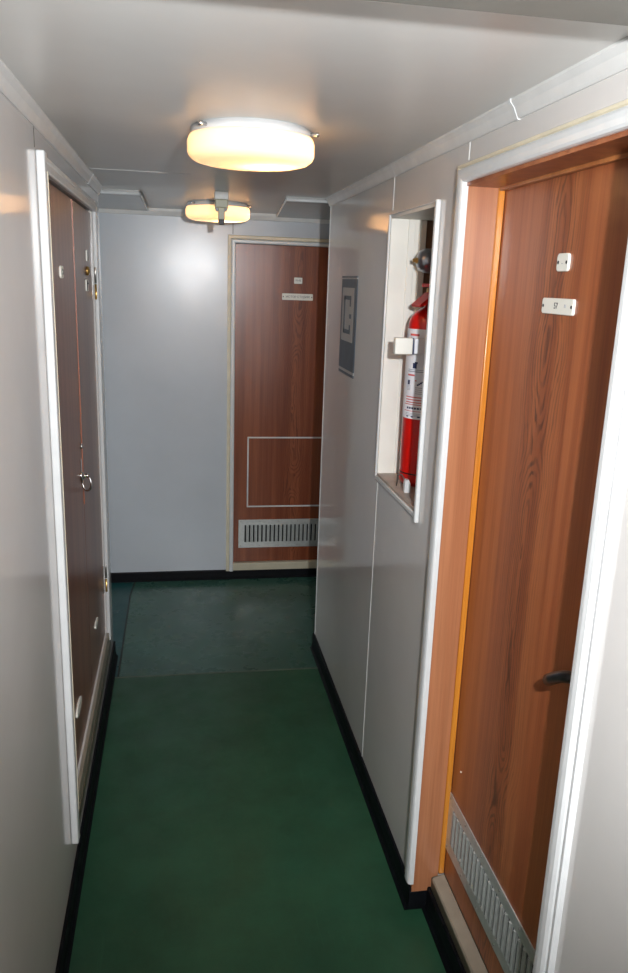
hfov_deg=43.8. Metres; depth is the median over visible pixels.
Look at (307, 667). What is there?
floor seam
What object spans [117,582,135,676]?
floor seam
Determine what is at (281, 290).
door
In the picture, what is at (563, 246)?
door
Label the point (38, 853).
wall
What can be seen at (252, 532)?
vent grille
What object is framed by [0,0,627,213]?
ceiling
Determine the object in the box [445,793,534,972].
vent grille
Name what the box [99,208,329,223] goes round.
crown molding
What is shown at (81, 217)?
door
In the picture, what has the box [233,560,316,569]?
door sill
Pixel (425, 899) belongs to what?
baseboard
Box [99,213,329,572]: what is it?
wall
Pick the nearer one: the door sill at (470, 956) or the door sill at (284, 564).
the door sill at (470, 956)
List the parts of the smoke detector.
stem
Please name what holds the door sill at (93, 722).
attached to the wall at (38, 853)
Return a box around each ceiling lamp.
[186,200,251,222]
[187,117,319,171]
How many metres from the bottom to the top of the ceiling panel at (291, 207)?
0.020 m
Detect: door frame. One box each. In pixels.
[36,150,111,843]
[226,235,328,571]
[405,99,627,972]
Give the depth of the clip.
2.37 m
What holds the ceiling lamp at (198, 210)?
attached to the ceiling
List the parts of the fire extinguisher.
carrying lever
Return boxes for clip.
[396,474,410,492]
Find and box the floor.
[69,577,445,972]
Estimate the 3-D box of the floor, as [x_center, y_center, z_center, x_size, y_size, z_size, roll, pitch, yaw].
[-0.201,1.354,1.835,4.000,0.040,6.073,-1,15,-10]
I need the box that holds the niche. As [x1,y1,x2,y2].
[374,199,440,522]
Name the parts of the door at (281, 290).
panel moulding, name plate, number plate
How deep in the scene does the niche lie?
2.45 m
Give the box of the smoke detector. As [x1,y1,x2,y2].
[214,191,228,224]
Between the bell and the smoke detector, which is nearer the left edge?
the smoke detector
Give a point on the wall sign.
(349, 283)
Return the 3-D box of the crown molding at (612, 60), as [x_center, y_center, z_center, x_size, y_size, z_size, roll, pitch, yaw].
[0.485,-0.571,0.928,0.024,0.036,5.097,-1,15,-10]
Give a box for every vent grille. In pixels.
[238,518,318,547]
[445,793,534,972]
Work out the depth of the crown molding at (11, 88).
1.78 m
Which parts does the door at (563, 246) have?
lever handle, name plate, number plate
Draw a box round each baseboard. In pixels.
[55,641,117,972]
[111,568,316,582]
[310,633,465,972]
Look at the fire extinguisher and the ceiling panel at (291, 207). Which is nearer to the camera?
the fire extinguisher
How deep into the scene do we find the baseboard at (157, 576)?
4.71 m
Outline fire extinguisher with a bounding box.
[393,283,428,486]
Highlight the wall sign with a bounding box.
[338,276,357,378]
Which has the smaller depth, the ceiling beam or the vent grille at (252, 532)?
the ceiling beam
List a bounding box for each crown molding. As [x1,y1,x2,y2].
[0,59,102,194]
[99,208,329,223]
[326,36,627,205]
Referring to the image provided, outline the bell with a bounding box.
[412,249,431,272]
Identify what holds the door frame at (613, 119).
attached to the wall at (372, 556)
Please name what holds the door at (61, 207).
in the wall at (38, 853)
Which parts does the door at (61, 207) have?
number plate, oval plate, handle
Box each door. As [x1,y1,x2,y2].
[49,183,91,768]
[72,200,107,694]
[233,243,328,561]
[444,159,627,972]
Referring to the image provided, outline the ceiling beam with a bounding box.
[369,0,627,25]
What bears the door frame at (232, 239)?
attached to the wall at (164, 279)
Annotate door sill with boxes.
[78,633,110,825]
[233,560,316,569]
[431,874,488,972]
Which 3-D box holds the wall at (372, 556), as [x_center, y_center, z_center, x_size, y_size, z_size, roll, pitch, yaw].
[1.174,0.425,1.316,1.448,2.112,5.098,-1,15,-10]
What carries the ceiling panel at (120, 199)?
attached to the ceiling
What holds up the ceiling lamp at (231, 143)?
attached to the ceiling
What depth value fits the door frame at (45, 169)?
2.06 m
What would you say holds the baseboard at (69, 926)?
attached to the wall at (38, 853)
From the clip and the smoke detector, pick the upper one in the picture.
the smoke detector
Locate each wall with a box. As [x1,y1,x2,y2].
[0,92,112,972]
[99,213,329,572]
[314,69,627,972]
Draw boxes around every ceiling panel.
[98,189,148,210]
[276,196,329,219]

